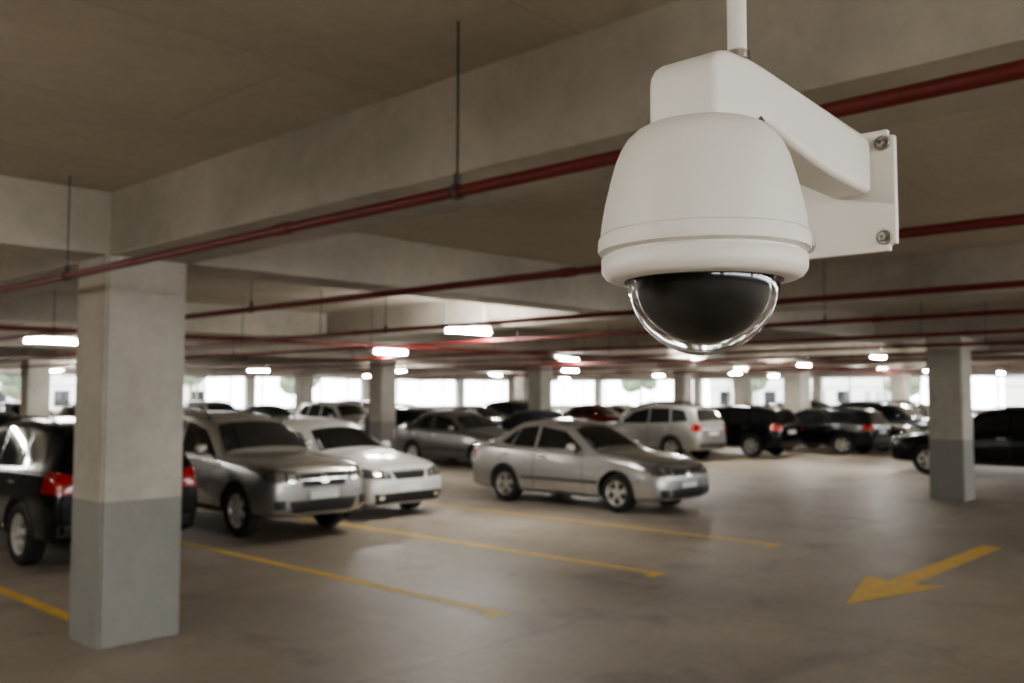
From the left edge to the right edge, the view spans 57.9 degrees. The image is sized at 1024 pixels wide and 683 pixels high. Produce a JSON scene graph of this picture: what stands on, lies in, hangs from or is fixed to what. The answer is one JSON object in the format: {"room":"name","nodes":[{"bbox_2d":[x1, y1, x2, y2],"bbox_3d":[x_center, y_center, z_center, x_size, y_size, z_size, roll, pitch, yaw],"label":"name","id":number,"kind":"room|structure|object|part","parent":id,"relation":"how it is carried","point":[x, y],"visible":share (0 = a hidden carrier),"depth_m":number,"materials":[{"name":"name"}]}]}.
{"room":"indoor parking garage","nodes":[
{"label":"indoor parking garage","id":0,"kind":"room"},
{"bbox_2d":[0,366,506,414],"bbox_3d":[-18.532,2.594,41.814,0.250,3.450,60.600,-3,-5,43],"label":"wall","id":1,"kind":"structure","parent":0,"point":[52,368],"depth_m":48.68,"materials":[{"name":"concrete"}]},
{"bbox_2d":[0,372,506,411],"bbox_3d":[-11.675,2.718,49.165,0.050,1.690,39.970,-3,-5,43],"label":"window","id":2,"kind":"structure","parent":1,"relation":"in","point":[196,386],"depth_m":50.38,"materials":[{"name":"glass"}]},
{"bbox_2d":[235,405,451,407],"bbox_3d":[-1.481,4.799,42.194,240.000,0.290,240.000,-3,-5,43],"label":"ground","id":3,"kind":"structure","parent":0,"point":[417,405],"depth_m":196.08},
{"bbox_2d":[0,374,20,400],"bbox_3d":[-31.850,2.822,59.735,3.477,5.683,3.202,-3,-5,43],"label":"tree","id":4,"kind":"object","parent":3,"relation":"on","point":[13,392],"visible":0.2,"depth_m":59.32,"materials":[{"name":"green plant"}]},
{"bbox_2d":[0,374,206,409],"bbox_3d":[-39.757,3.958,84.809,10.050,6.310,20.050,-3,-5,43],"label":"building","id":5,"kind":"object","parent":3,"relation":"on","point":[60,396],"visible":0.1,"depth_m":79.09,"materials":[{"name":"white concrete"}]},
{"bbox_2d":[184,376,206,399],"bbox_3d":[-25.145,3.227,72.433,2.781,6.340,3.629,1,-4,-22],"label":"tree","id":6,"kind":"object","parent":3,"relation":"on","point":[188,380],"visible":0.12,"depth_m":72.00,"materials":[{"name":"green plant"}]},
{"bbox_2d":[278,378,319,394],"bbox_3d":[-18.539,3.801,82.988,4.055,6.414,3.755,-2,-4,28],"label":"tree","id":7,"kind":"object","parent":3,"relation":"on","point":[282,383],"visible":0.09,"depth_m":81.84,"materials":[{"name":"green plant"}]},
{"bbox_2d":[620,381,657,403],"bbox_3d":[12.257,4.063,89.333,3.514,6.624,3.778,-3,-5,43],"label":"tree","id":8,"kind":"object","parent":3,"relation":"on","point":[632,384],"visible":0.23,"depth_m":88.53,"materials":[{"name":"green plant"}]},
{"bbox_2d":[731,379,770,404],"bbox_3d":[19.850,3.347,76.840,3.304,6.611,3.804,-3,-5,43],"label":"tree","id":9,"kind":"object","parent":3,"relation":"on","point":[762,383],"visible":0.09,"depth_m":75.87,"materials":[{"name":"green plant"}]},
{"bbox_2d":[710,378,890,405],"bbox_3d":[30.615,4.091,95.767,16.050,7.310,12.050,-3,-5,43],"label":"building","id":10,"kind":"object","parent":3,"relation":"on","point":[773,392],"visible":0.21,"depth_m":89.03,"materials":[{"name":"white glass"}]},
{"bbox_2d":[885,377,921,396],"bbox_3d":[29.793,3.550,70.552,2.770,5.480,3.178,0,-3,2],"label":"tree","id":11,"kind":"object","parent":3,"relation":"on","point":[914,380],"visible":0.14,"depth_m":69.61,"materials":[{"name":"green plant"}]},
{"bbox_2d":[1004,376,1023,406],"bbox_3d":[51.972,1.706,71.847,22.050,9.310,12.050,-3,-5,43],"label":"building","id":12,"kind":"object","parent":3,"relation":"on","point":[1014,396],"visible":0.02,"depth_m":74.39,"materials":[{"name":"white concrete"}]},
{"bbox_2d":[0,445,1023,682],"bbox_3d":[1.306,3.397,23.237,54.600,0.300,60.600,-3,-5,43],"label":"floor","id":13,"kind":"structure","parent":0,"point":[722,610],"depth_m":8.92,"materials":[{"name":"concrete"}]},
{"bbox_2d":[0,411,22,426],"bbox_3d":[-13.768,2.586,24.621,4.384,1.480,2.056,-3,-5,43],"label":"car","id":14,"kind":"object","parent":13,"relation":"on","point":[4,415],"visible":0.1,"depth_m":24.62,"materials":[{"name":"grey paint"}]},
{"bbox_2d":[0,401,56,416],"bbox_3d":[-17.604,2.994,33.527,4.538,1.693,2.101,-3,-5,43],"label":"suv car","id":15,"kind":"object","parent":13,"relation":"on","point":[9,406],"visible":0.05,"depth_m":33.11,"materials":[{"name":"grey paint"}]},
{"bbox_2d":[0,586,68,620],"bbox_3d":[-6.204,2.487,10.171,7.880,0.001,0.120,-3,-5,43],"label":"line marking","id":16,"kind":"object","parent":13,"relation":"on","point":[60,613],"visible":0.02,"depth_m":8.44,"materials":[{"name":"yellow paint"}]},
{"bbox_2d":[20,359,50,419],"bbox_3d":[-14.480,2.041,28.096,0.600,2.970,0.650,-3,-5,43],"label":"concrete pillar","id":17,"kind":"structure","parent":13,"relation":"on","point":[35,381],"depth_m":27.91,"materials":[{"name":"beige concrete"}]},
{"bbox_2d":[55,403,74,416],"bbox_3d":[-11.558,2.590,26.533,4.538,1.693,2.101,-3,-5,43],"label":"suv car","id":18,"kind":"object","parent":13,"relation":"on","point":[67,411],"visible":0.02,"depth_m":26.89,"materials":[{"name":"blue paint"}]},
{"bbox_2d":[0,415,196,565],"bbox_3d":[-5.847,1.756,11.825,4.402,1.659,2.101,-3,-5,43],"label":"suv car","id":19,"kind":"object","parent":13,"relation":"on","point":[37,454],"visible":0.57,"depth_m":10.28,"materials":[{"name":"black paint"}]},
{"bbox_2d":[69,255,185,649],"bbox_3d":[-3.069,0.844,7.413,0.550,2.970,0.650,-3,-5,43],"label":"concrete pillar","id":20,"kind":"structure","parent":13,"relation":"on","point":[127,497],"depth_m":7.20,"materials":[{"name":"beige concrete"}]},
{"bbox_2d":[183,408,203,411],"bbox_3d":[-10.090,2.830,28.852,4.384,1.480,2.056,-3,-5,43],"label":"car","id":21,"kind":"object","parent":13,"relation":"on","point":[185,409],"visible":0.02,"depth_m":29.04,"materials":[{"name":"silver paint"}]},
{"bbox_2d":[183,400,237,411],"bbox_3d":[-12.728,3.356,39.772,4.538,1.693,2.101,-3,-5,43],"label":"suv car","id":22,"kind":"object","parent":13,"relation":"on","point":[203,405],"visible":0.14,"depth_m":39.53,"materials":[{"name":"silver paint"}]},
{"bbox_2d":[243,377,255,409],"bbox_3d":[-13.318,3.183,46.976,0.299,2.870,0.500,-3,-5,43],"label":"concrete pillar","id":23,"kind":"structure","parent":13,"relation":"on","point":[249,382],"depth_m":46.87,"materials":[{"name":"beige concrete"}]},
{"bbox_2d":[244,404,294,420],"bbox_3d":[-10.739,3.552,41.331,4.384,1.480,2.056,-3,-5,43],"label":"car","id":24,"kind":"object","parent":13,"relation":"on","point":[280,413],"visible":0.16,"depth_m":40.97,"materials":[{"name":"blue paint"}]},
{"bbox_2d":[183,410,364,536],"bbox_3d":[-4.074,1.869,13.859,4.311,1.668,1.954,-3,-5,43],"label":"suv car","id":25,"kind":"object","parent":13,"relation":"on","point":[248,467],"visible":0.82,"depth_m":12.69,"materials":[{"name":"silver paint"}]},
{"bbox_2d":[294,372,312,412],"bbox_3d":[-9.867,2.953,43.868,0.600,2.970,0.650,-3,-5,43],"label":"concrete pillar","id":26,"kind":"structure","parent":13,"relation":"on","point":[303,384],"depth_m":43.68,"materials":[{"name":"beige concrete"}]},
{"bbox_2d":[292,401,368,427],"bbox_3d":[-6.161,3.026,34.068,4.538,1.693,2.101,-3,-5,43],"label":"suv car","id":27,"kind":"object","parent":13,"relation":"on","point":[349,412],"visible":0.28,"depth_m":33.75,"materials":[{"name":"white paint"}]},
{"bbox_2d":[181,541,510,617],"bbox_3d":[-3.719,2.556,11.352,9.900,0.001,0.280,-3,-5,43],"label":"line marking","id":28,"kind":"object","parent":13,"relation":"on","point":[492,613],"visible":0.8,"depth_m":9.33,"materials":[{"name":"yellow paint"}]},
{"bbox_2d":[337,399,368,410],"bbox_3d":[-7.199,3.689,45.545,4.538,1.693,2.101,-3,-5,43],"label":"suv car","id":29,"kind":"object","parent":13,"relation":"on","point":[364,402],"visible":0.02,"depth_m":45.23,"materials":[{"name":"paint"}]},
{"bbox_2d":[281,419,441,515],"bbox_3d":[-3.164,2.083,15.919,4.384,1.480,2.056,-3,-5,43],"label":"car","id":30,"kind":"object","parent":13,"relation":"on","point":[391,477],"visible":0.44,"depth_m":14.80,"materials":[{"name":"white paint"}]},
{"bbox_2d":[360,378,368,398],"bbox_3d":[-8.306,3.493,52.342,0.299,2.870,0.500,-3,-5,43],"label":"concrete pillar","id":31,"kind":"structure","parent":13,"relation":"on","point":[364,384],"depth_m":52.24,"materials":[{"name":"beige concrete"}]},
{"bbox_2d":[369,360,395,450],"bbox_3d":[-3.965,2.057,28.375,0.600,2.970,0.600,-3,-5,43],"label":"concrete pillar","id":32,"kind":"structure","parent":13,"relation":"on","point":[382,379],"depth_m":28.16,"materials":[{"name":"beige concrete"}]},
{"bbox_2d":[360,406,434,433],"bbox_3d":[-3.073,2.904,30.505,4.357,1.524,2.038,-3,-5,43],"label":"suv car","id":33,"kind":"object","parent":13,"relation":"on","point":[404,415],"visible":0.15,"depth_m":30.15,"materials":[{"name":"black paint"}]},
{"bbox_2d":[396,403,416,405],"bbox_3d":[-5.288,3.890,47.167,4.384,1.480,2.056,-3,-5,43],"label":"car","id":34,"kind":"object","parent":13,"relation":"on","point":[397,404],"visible":0.06,"depth_m":47.06,"materials":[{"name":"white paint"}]},
{"bbox_2d":[393,410,508,466],"bbox_3d":[-1.301,2.621,25.233,4.384,1.480,2.056,-3,-5,43],"label":"car","id":35,"kind":"object","parent":13,"relation":"on","point":[451,435],"visible":0.56,"depth_m":24.84,"materials":[{"name":"grey paint"}]},
{"bbox_2d":[455,379,463,406],"bbox_3d":[-3.293,3.803,57.709,0.299,2.870,0.500,-3,-5,43],"label":"concrete pillar","id":36,"kind":"structure","parent":13,"relation":"on","point":[459,384],"depth_m":57.59,"materials":[{"name":"beige concrete"}]},
{"bbox_2d":[451,405,506,423],"bbox_3d":[-1.297,3.383,38.411,4.384,1.480,2.056,-3,-5,43],"label":"car","id":37,"kind":"object","parent":13,"relation":"on","point":[489,413],"visible":0.16,"depth_m":38.07,"materials":[{"name":"silver paint"}]},
{"bbox_2d":[297,517,666,576],"bbox_3d":[-2.048,2.659,13.141,9.900,0.001,0.280,-3,-5,43],"label":"line marking","id":38,"kind":"object","parent":13,"relation":"on","point":[653,573],"visible":0.8,"depth_m":11.31,"materials":[{"name":"yellow paint"}]},
{"bbox_2d":[484,400,528,416],"bbox_3d":[0.625,3.386,40.308,4.538,1.693,2.101,-3,-5,43],"label":"suv car","id":39,"kind":"object","parent":13,"relation":"on","point":[507,407],"visible":0.09,"depth_m":40.12,"materials":[{"name":"black paint"}]},
{"bbox_2d":[507,377,514,399],"bbox_3d":[0.159,3.574,54.601,0.600,2.970,0.650,-3,-5,43],"label":"concrete pillar","id":40,"kind":"structure","parent":13,"relation":"on","point":[510,383],"depth_m":54.40,"materials":[{"name":"beige concrete"}]},
{"bbox_2d":[515,372,528,400],"bbox_3d":[0.592,2.974,44.232,0.600,2.970,0.650,-3,-5,43],"label":"concrete pillar","id":41,"kind":"structure","parent":13,"relation":"on","point":[521,383],"depth_m":44.00,"materials":[{"name":"beige concrete"}]},
{"bbox_2d":[496,410,575,430],"bbox_3d":[1.179,2.682,26.278,4.384,1.480,2.056,-3,-5,43],"label":"car","id":42,"kind":"object","parent":13,"relation":"on","point":[515,419],"visible":0.11,"depth_m":26.25,"materials":[{"name":"blue paint"}]},
{"bbox_2d":[528,366,551,409],"bbox_3d":[1.031,2.366,33.723,0.600,2.970,0.650,-3,-5,43],"label":"concrete pillar","id":43,"kind":"structure","parent":13,"relation":"on","point":[540,381],"depth_m":33.53,"materials":[{"name":"beige concrete"}]},
{"bbox_2d":[473,418,708,512],"bbox_3d":[1.293,2.113,16.443,4.340,1.480,2.056,-3,-5,43],"label":"car","id":44,"kind":"object","parent":13,"relation":"on","point":[567,456],"visible":1,"depth_m":15.71,"materials":[{"name":"silver paint"}]},
{"bbox_2d":[564,404,624,422],"bbox_3d":[4.062,3.639,42.831,4.384,1.480,2.056,-3,-5,43],"label":"car","id":45,"kind":"object","parent":13,"relation":"on","point":[594,412],"visible":0.3,"depth_m":42.40,"materials":[{"name":"red paint"}]},
{"bbox_2d":[594,380,602,404],"bbox_3d":[5.610,3.940,60.068,0.500,2.870,0.299,-3,-5,43],"label":"concrete pillar","id":46,"kind":"structure","parent":13,"relation":"on","point":[598,384],"depth_m":59.98,"materials":[{"name":"beige concrete"}]},
{"bbox_2d":[421,502,781,546],"bbox_3d":[-0.268,2.769,15.047,9.900,0.001,0.280,-3,-5,43],"label":"parking line","id":47,"kind":"object","parent":13,"relation":"on","point":[769,544],"visible":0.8,"depth_m":13.38,"materials":[{"name":"yellow paint"}]},
{"bbox_2d":[605,404,635,414],"bbox_3d":[5.679,3.773,45.148,4.384,1.480,2.056,-3,-5,43],"label":"car","id":48,"kind":"object","parent":13,"relation":"on","point":[623,409],"visible":0.06,"depth_m":44.80,"materials":[{"name":"white paint"}]},
{"bbox_2d":[603,403,725,457],"bbox_3d":[4.254,2.703,28.193,4.311,1.659,2.038,-3,-5,43],"label":"minivan car","id":49,"kind":"object","parent":13,"relation":"on","point":[677,428],"visible":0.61,"depth_m":26.95,"materials":[{"name":"silver paint"}]},
{"bbox_2d":[635,400,700,407],"bbox_3d":[6.909,3.174,36.642,4.538,1.693,2.101,-3,-5,43],"label":"suv car","id":50,"kind":"object","parent":13,"relation":"on","point":[656,401],"visible":0.04,"depth_m":36.89,"materials":[{"name":"grey paint"}]},
{"bbox_2d":[673,372,692,401],"bbox_3d":[7.510,2.767,40.659,0.600,2.970,0.650,-3,-5,43],"label":"concrete pillar","id":51,"kind":"structure","parent":13,"relation":"on","point":[682,383],"depth_m":40.47,"materials":[{"name":"beige concrete"}]},
{"bbox_2d":[693,379,702,405],"bbox_3d":[11.058,3.646,54.995,0.500,2.870,0.299,-3,-5,43],"label":"concrete pillar","id":52,"kind":"structure","parent":13,"relation":"on","point":[697,383],"depth_m":54.90,"materials":[{"name":"beige concrete"}]},
{"bbox_2d":[733,373,750,404],"bbox_3d":[11.056,2.987,44.456,0.600,2.970,0.650,-3,-5,43],"label":"concrete pillar","id":53,"kind":"structure","parent":13,"relation":"on","point":[741,384],"depth_m":44.27,"materials":[{"name":"beige concrete"}]},
{"bbox_2d":[684,405,802,456],"bbox_3d":[6.997,2.841,30.006,4.448,1.591,2.101,-3,-5,43],"label":"suv car","id":54,"kind":"object","parent":13,"relation":"on","point":[752,428],"visible":0.52,"depth_m":28.59,"materials":[{"name":"black paint"}]},
{"bbox_2d":[712,464,802,469],"bbox_3d":[5.586,3.360,25.267,5.300,0.001,0.100,-3,-5,43],"label":"parking line","id":55,"kind":"object","parent":13,"relation":"on","point":[712,464],"visible":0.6,"depth_m":24.27,"materials":[{"name":"yellow paint"}]},
{"bbox_2d":[688,455,847,463],"bbox_3d":[7.496,3.479,27.311,5.300,0.001,0.100,-3,-5,43],"label":"parking line","id":56,"kind":"object","parent":13,"relation":"on","point":[688,455],"visible":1,"depth_m":27.28,"materials":[{"name":"yellow paint"}]},
{"bbox_2d":[783,367,810,413],"bbox_3d":[11.118,2.504,36.105,0.700,2.970,0.900,-3,-5,43],"label":"concrete pillar","id":57,"kind":"structure","parent":13,"relation":"on","point":[796,385],"depth_m":35.82,"materials":[{"name":"beige concrete"}]},
{"bbox_2d":[774,399,831,406],"bbox_3d":[14.636,3.619,44.328,4.538,1.693,2.101,-3,-5,43],"label":"suv car","id":58,"kind":"object","parent":13,"relation":"on","point":[814,403],"visible":0.04,"depth_m":44.02,"materials":[{"name":"blue paint"}]},
{"bbox_2d":[737,451,892,458],"bbox_3d":[9.474,3.601,29.429,5.300,0.001,0.100,-3,-5,43],"label":"parking line","id":59,"kind":"object","parent":13,"relation":"on","point":[737,451],"visible":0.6,"depth_m":29.09,"materials":[{"name":"yellow paint"}]},
{"bbox_2d":[812,377,823,400],"bbox_3d":[16.507,3.353,49.923,0.500,2.870,0.299,-3,-5,43],"label":"concrete pillar","id":60,"kind":"structure","parent":13,"relation":"on","point":[817,382],"depth_m":49.84,"materials":[{"name":"beige concrete"}]},
{"bbox_2d":[763,406,890,454],"bbox_3d":[10.109,2.929,30.928,4.538,1.524,2.059,-3,-5,43],"label":"hatchback car","id":61,"kind":"object","parent":13,"relation":"on","point":[846,429],"visible":0.59,"depth_m":29.59,"materials":[{"name":"black paint"}]},
{"bbox_2d":[806,422,921,451],"bbox_3d":[12.059,3.050,32.656,4.384,1.480,2.056,-3,-5,43],"label":"car","id":62,"kind":"object","parent":13,"relation":"on","point":[896,428],"visible":0.18,"depth_m":31.09,"materials":[{"name":"black paint"}]},
{"bbox_2d":[835,400,927,429],"bbox_3d":[14.138,3.038,34.281,4.538,1.693,2.101,-3,-5,43],"label":"suv car","id":63,"kind":"object","parent":13,"relation":"on","point":[894,412],"visible":0.15,"depth_m":33.69,"materials":[{"name":"black paint"}]},
{"bbox_2d":[891,370,910,399],"bbox_3d":[16.541,2.691,39.349,0.600,2.970,0.650,-3,-5,43],"label":"concrete pillar","id":64,"kind":"structure","parent":13,"relation":"on","point":[900,383],"depth_m":39.16,"materials":[{"name":"beige concrete"}]},
{"bbox_2d":[884,400,927,416],"bbox_3d":[15.770,3.147,36.174,4.538,1.693,2.101,-3,-5,43],"label":"suv car","id":65,"kind":"object","parent":13,"relation":"on","point":[922,408],"visible":0.05,"depth_m":35.68,"materials":[{"name":"black paint"}]},
{"bbox_2d":[846,545,1002,603],"bbox_3d":[4.528,2.478,10.008,0.800,0.001,4.400,-3,-5,43],"label":"arrow marking","id":66,"kind":"object","parent":13,"relation":"on","point":[870,588],"depth_m":9.43,"materials":[{"name":"yellow paint"}]},
{"bbox_2d":[926,336,974,500],"bbox_3d":[8.090,1.404,17.084,0.600,2.970,0.600,-3,-5,43],"label":"concrete pillar","id":67,"kind":"structure","parent":13,"relation":"on","point":[949,377],"depth_m":16.86,"materials":[{"name":"beige concrete"}]},
{"bbox_2d":[891,406,1023,473],"bbox_3d":[11.534,2.347,21.893,4.674,1.642,2.101,-3,-5,43],"label":"suv car","id":68,"kind":"object","parent":13,"relation":"on","point":[998,434],"visible":0.66,"depth_m":21.32,"materials":[{"name":"black paint"}]},
{"bbox_2d":[0,0,1023,343],"bbox_3d":[1.306,-0.346,23.453,54.600,0.300,60.600,-3,-5,43],"label":"ceiling","id":69,"kind":"structure","parent":0,"point":[111,96],"depth_m":4.91,"materials":[{"name":"concrete"}]},
{"bbox_2d":[19,325,76,344],"bbox_3d":[-8.293,-0.276,16.664,0.150,0.624,1.000,-3,-5,43],"label":"ceiling light","id":70,"kind":"object","parent":69,"relation":"hanging from","point":[29,339],"depth_m":16.60,"materials":[{"name":"white plastic"}]},
{"bbox_2d":[245,366,269,371],"bbox_3d":[-10.051,0.876,36.593,0.150,0.624,1.000,-3,-5,43],"label":"ceiling light","id":71,"kind":"object","parent":69,"relation":"hanging from","point":[248,366],"depth_m":36.58,"materials":[{"name":"white plastic"}]},
{"bbox_2d":[0,360,599,378],"bbox_3d":[-14.912,0.915,38.529,0.550,0.478,60.000,-3,-5,43],"label":"ceiling beam","id":72,"kind":"structure","parent":69,"relation":"attached to","point":[52,362],"depth_m":42.32,"materials":[{"name":"grey concrete"}]},
{"bbox_2d":[0,347,698,375],"bbox_3d":[-9.500,0.624,33.491,0.550,0.478,60.000,-3,-5,43],"label":"ceiling beam","id":73,"kind":"structure","parent":69,"relation":"attached to","point":[5,352],"depth_m":33.01,"materials":[{"name":"grey concrete"}]},
{"bbox_2d":[369,349,407,354],"bbox_3d":[-2.782,-0.028,20.953,0.150,0.624,1.000,-3,-5,43],"label":"ceiling light","id":74,"kind":"object","parent":69,"relation":"hanging from","point":[384,351],"depth_m":20.90,"materials":[{"name":"white plastic"}]},
{"bbox_2d":[0,324,819,373],"bbox_3d":[-4.015,0.328,28.384,0.550,0.478,60.000,-3,-5,43],"label":"ceiling beam","id":75,"kind":"structure","parent":69,"relation":"attached to","point":[11,343],"depth_m":26.21,"materials":[{"name":"grey concrete"}]},
{"bbox_2d":[0,291,926,370],"bbox_3d":[1.470,0.033,23.278,0.550,0.478,60.000,-3,-5,43],"label":"ceiling beam","id":76,"kind":"structure","parent":69,"relation":"attached to","point":[35,309],"depth_m":16.72,"materials":[{"name":"grey concrete"}]},
{"bbox_2d":[438,299,491,334],"bbox_3d":[-0.698,-0.433,13.962,0.150,0.624,1.000,-3,-5,43],"label":"ceiling light","id":77,"kind":"object","parent":69,"relation":"hanging from","point":[484,330],"depth_m":13.96,"materials":[{"name":"white plastic"}]},
{"bbox_2d":[0,21,1023,293],"bbox_3d":[-9.197,-0.473,12.179,54.000,0.749,0.068,-3,-5,43],"label":"pipe","id":78,"kind":"object","parent":69,"relation":"hanging from","point":[1014,70],"visible":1,"depth_m":3.64,"materials":[{"name":"red metal"}]},
{"bbox_2d":[0,213,1023,339],"bbox_3d":[-7.663,-0.377,13.822,54.000,0.751,0.072,-3,-5,43],"label":"pipe","id":79,"kind":"object","parent":69,"relation":"hanging from","point":[1017,219],"visible":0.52,"depth_m":6.75,"materials":[{"name":"red metal"}]},
{"bbox_2d":[0,280,1023,359],"bbox_3d":[-5.739,-0.258,15.881,54.000,0.751,0.072,-3,-5,43],"label":"pipe","id":80,"kind":"object","parent":69,"relation":"hanging from","point":[1018,283],"visible":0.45,"depth_m":9.70,"materials":[{"name":"red metal"}]},
{"bbox_2d":[0,260,1023,368],"bbox_3d":[-4.014,-0.151,17.728,54.000,0.751,0.072,-3,-5,43],"label":"pipe","id":81,"kind":"object","parent":69,"relation":"hanging from","point":[872,319],"visible":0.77,"depth_m":12.64,"materials":[{"name":"red metal"}]},
{"bbox_2d":[0,290,1023,377],"bbox_3d":[4.694,0.107,21.632,0.050,0.815,54.000,-3,-5,43],"label":"pipe","id":82,"kind":"object","parent":69,"relation":"hanging from","point":[2,327],"visible":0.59,"depth_m":15.13,"materials":[{"name":"red metal"}]},
{"bbox_2d":[0,307,1023,374],"bbox_3d":[-1.900,-0.020,19.991,54.000,0.751,0.072,-3,-5,43],"label":"pipe","id":83,"kind":"object","parent":69,"relation":"hanging from","point":[969,332],"visible":0.69,"depth_m":16.08,"materials":[{"name":"red metal"}]},
{"bbox_2d":[0,0,1023,300],"bbox_3d":[-8.669,-0.575,12.753,54.000,0.480,0.650,-3,-5,43],"label":"ceiling beam","id":84,"kind":"structure","parent":69,"relation":"attached to","point":[585,94],"depth_m":4.20,"materials":[{"name":"grey concrete"}]},
{"bbox_2d":[0,243,1023,362],"bbox_3d":[-3.656,-0.264,18.119,54.000,0.480,0.650,-3,-5,43],"label":"ceiling beam","id":85,"kind":"structure","parent":69,"relation":"attached to","point":[998,263],"depth_m":10.85,"materials":[{"name":"grey concrete"}]},
{"bbox_2d":[0,175,1023,358],"bbox_3d":[6.919,-0.260,18.205,0.550,0.478,60.000,-3,-5,43],"label":"ceiling beam","id":86,"kind":"structure","parent":69,"relation":"attached to","point":[33,214],"depth_m":8.91,"materials":[{"name":"grey concrete"}]},
{"bbox_2d":[62,300,1023,376],"bbox_3d":[0.078,0.102,22.109,54.000,0.751,0.072,-3,-5,43],"label":"pipe","id":87,"kind":"object","parent":69,"relation":"hanging from","point":[985,343],"visible":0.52,"depth_m":19.00,"materials":[{"name":"red metal"}]},
{"bbox_2d":[551,353,578,360],"bbox_3d":[1.408,0.180,24.561,0.150,0.624,1.000,-3,-5,43],"label":"ceiling light","id":88,"kind":"object","parent":69,"relation":"hanging from","point":[574,353],"depth_m":24.49,"materials":[{"name":"white plastic"}]},
{"bbox_2d":[559,367,577,371],"bbox_3d":[2.255,0.885,36.739,0.150,0.624,1.000,-3,-5,43],"label":"ceiling light","id":89,"kind":"object","parent":69,"relation":"hanging from","point":[570,370],"depth_m":36.73,"materials":[{"name":"white plastic"}]},
{"bbox_2d":[184,345,1023,375],"bbox_3d":[2.260,0.237,24.445,54.000,0.751,0.072,-3,-5,43],"label":"pipe","id":90,"kind":"object","parent":69,"relation":"hanging from","point":[1021,350],"visible":0.77,"depth_m":23.34,"materials":[{"name":"red metal"}]},
{"bbox_2d":[184,306,1023,368],"bbox_3d":[1.391,0.048,23.522,54.000,0.480,0.650,-3,-5,43],"label":"ceiling beam","id":91,"kind":"structure","parent":69,"relation":"attached to","point":[1013,321],"depth_m":18.96,"materials":[{"name":"grey concrete"}]},
{"bbox_2d":[194,354,1023,377],"bbox_3d":[4.306,0.364,26.636,54.000,0.751,0.072,-3,-5,43],"label":"pipe","id":92,"kind":"object","parent":69,"relation":"hanging from","point":[986,357],"visible":0.84,"depth_m":26.84,"materials":[{"name":"red metal"}]},
{"bbox_2d":[244,336,1023,373],"bbox_3d":[6.369,0.356,28.852,54.000,0.480,0.650,-3,-5,43],"label":"ceiling beam","id":93,"kind":"structure","parent":69,"relation":"attached to","point":[1001,338],"depth_m":26.88,"materials":[{"name":"grey concrete"}]},
{"bbox_2d":[284,355,1023,379],"bbox_3d":[7.785,0.579,30.359,54.000,0.751,0.072,-3,-5,43],"label":"pipe","id":94,"kind":"object","parent":69,"relation":"hanging from","point":[926,355],"visible":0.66,"depth_m":31.63,"materials":[{"name":"red metal"}]},
{"bbox_2d":[331,363,1023,379],"bbox_3d":[9.831,0.706,32.550,54.000,0.751,0.072,-3,-5,43],"label":"pipe","id":95,"kind":"object","parent":69,"relation":"hanging from","point":[664,373],"visible":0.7,"depth_m":34.91,"materials":[{"name":"red metal"}]},
{"bbox_2d":[361,354,1023,375],"bbox_3d":[11.416,0.669,34.255,54.000,0.480,0.650,-3,-5,43],"label":"ceiling beam","id":96,"kind":"structure","parent":69,"relation":"attached to","point":[972,355],"depth_m":35.63,"materials":[{"name":"grey concrete"}]},
{"bbox_2d":[401,362,1023,380],"bbox_3d":[13.241,0.917,36.200,54.000,0.751,0.072,-3,-5,43],"label":"pipe","id":97,"kind":"object","parent":69,"relation":"hanging from","point":[1007,370],"visible":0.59,"depth_m":39.90,"materials":[{"name":"red metal"}]},
{"bbox_2d":[455,362,1023,377],"bbox_3d":[16.395,0.977,39.585,54.000,0.480,0.650,-3,-5,43],"label":"ceiling beam","id":98,"kind":"structure","parent":69,"relation":"attached to","point":[996,362],"depth_m":42.14,"materials":[{"name":"grey concrete"}]},
{"bbox_2d":[731,362,747,370],"bbox_3d":[8.548,0.775,34.840,0.150,0.624,1.000,-3,-5,43],"label":"ceiling light","id":99,"kind":"object","parent":69,"relation":"hanging from","point":[744,362],"depth_m":34.88,"materials":[{"name":"white plastic"}]},
{"bbox_2d":[598,0,898,355],"bbox_3d":[0.327,-0.729,1.218,0.240,1.505,0.553,-3,-5,43],"label":"security camera","id":100,"kind":"object","parent":69,"relation":"hanging from","point":[736,180],"visible":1,"depth_m":1.01,"materials":[{"name":"plastic"}]},
{"bbox_3d":[0.348,-0.275,1.215,0.091,0.098,0.464,-3,-5,43],"label":"bracket arm","id":101,"kind":"part","parent":100,"relation":"part of","materials":[{"name":"plastic"}]},
{"bbox_3d":[0.503,-0.218,1.395,0.150,0.179,0.012,-3,-5,43],"label":"mounting plate","id":102,"kind":"part","parent":100,"relation":"part of","materials":[{"name":"plastic"}]},
{"bbox_2d":[793,359,809,365],"bbox_3d":[9.422,0.499,30.067,0.150,0.624,1.000,-3,-5,43],"label":"ceiling light","id":103,"kind":"object","parent":69,"relation":"hanging from","point":[800,364],"depth_m":29.94,"materials":[{"name":"white plastic"}]},
{"bbox_2d":[865,344,885,358],"bbox_3d":[9.162,0.110,23.348,0.150,0.624,1.000,-3,-5,43],"label":"ceiling light","id":104,"kind":"object","parent":69,"relation":"hanging from","point":[881,357],"depth_m":23.30,"materials":[{"name":"white plastic"}]},
{"bbox_2d":[552,368,1023,414],"bbox_3d":[21.851,2.797,45.340,54.000,3.450,0.250,-3,-5,43],"label":"wall","id":105,"kind":"structure","parent":0,"point":[555,408],"depth_m":50.25,"materials":[{"name":"concrete"}]},
{"bbox_2d":[552,374,1023,409],"bbox_3d":[21.847,2.498,45.354,54.070,1.690,0.050,-3,-5,43],"label":"window","id":106,"kind":"structure","parent":105,"relation":"in","point":[883,377],"depth_m":52.65,"materials":[{"name":"glass"}]}
]}

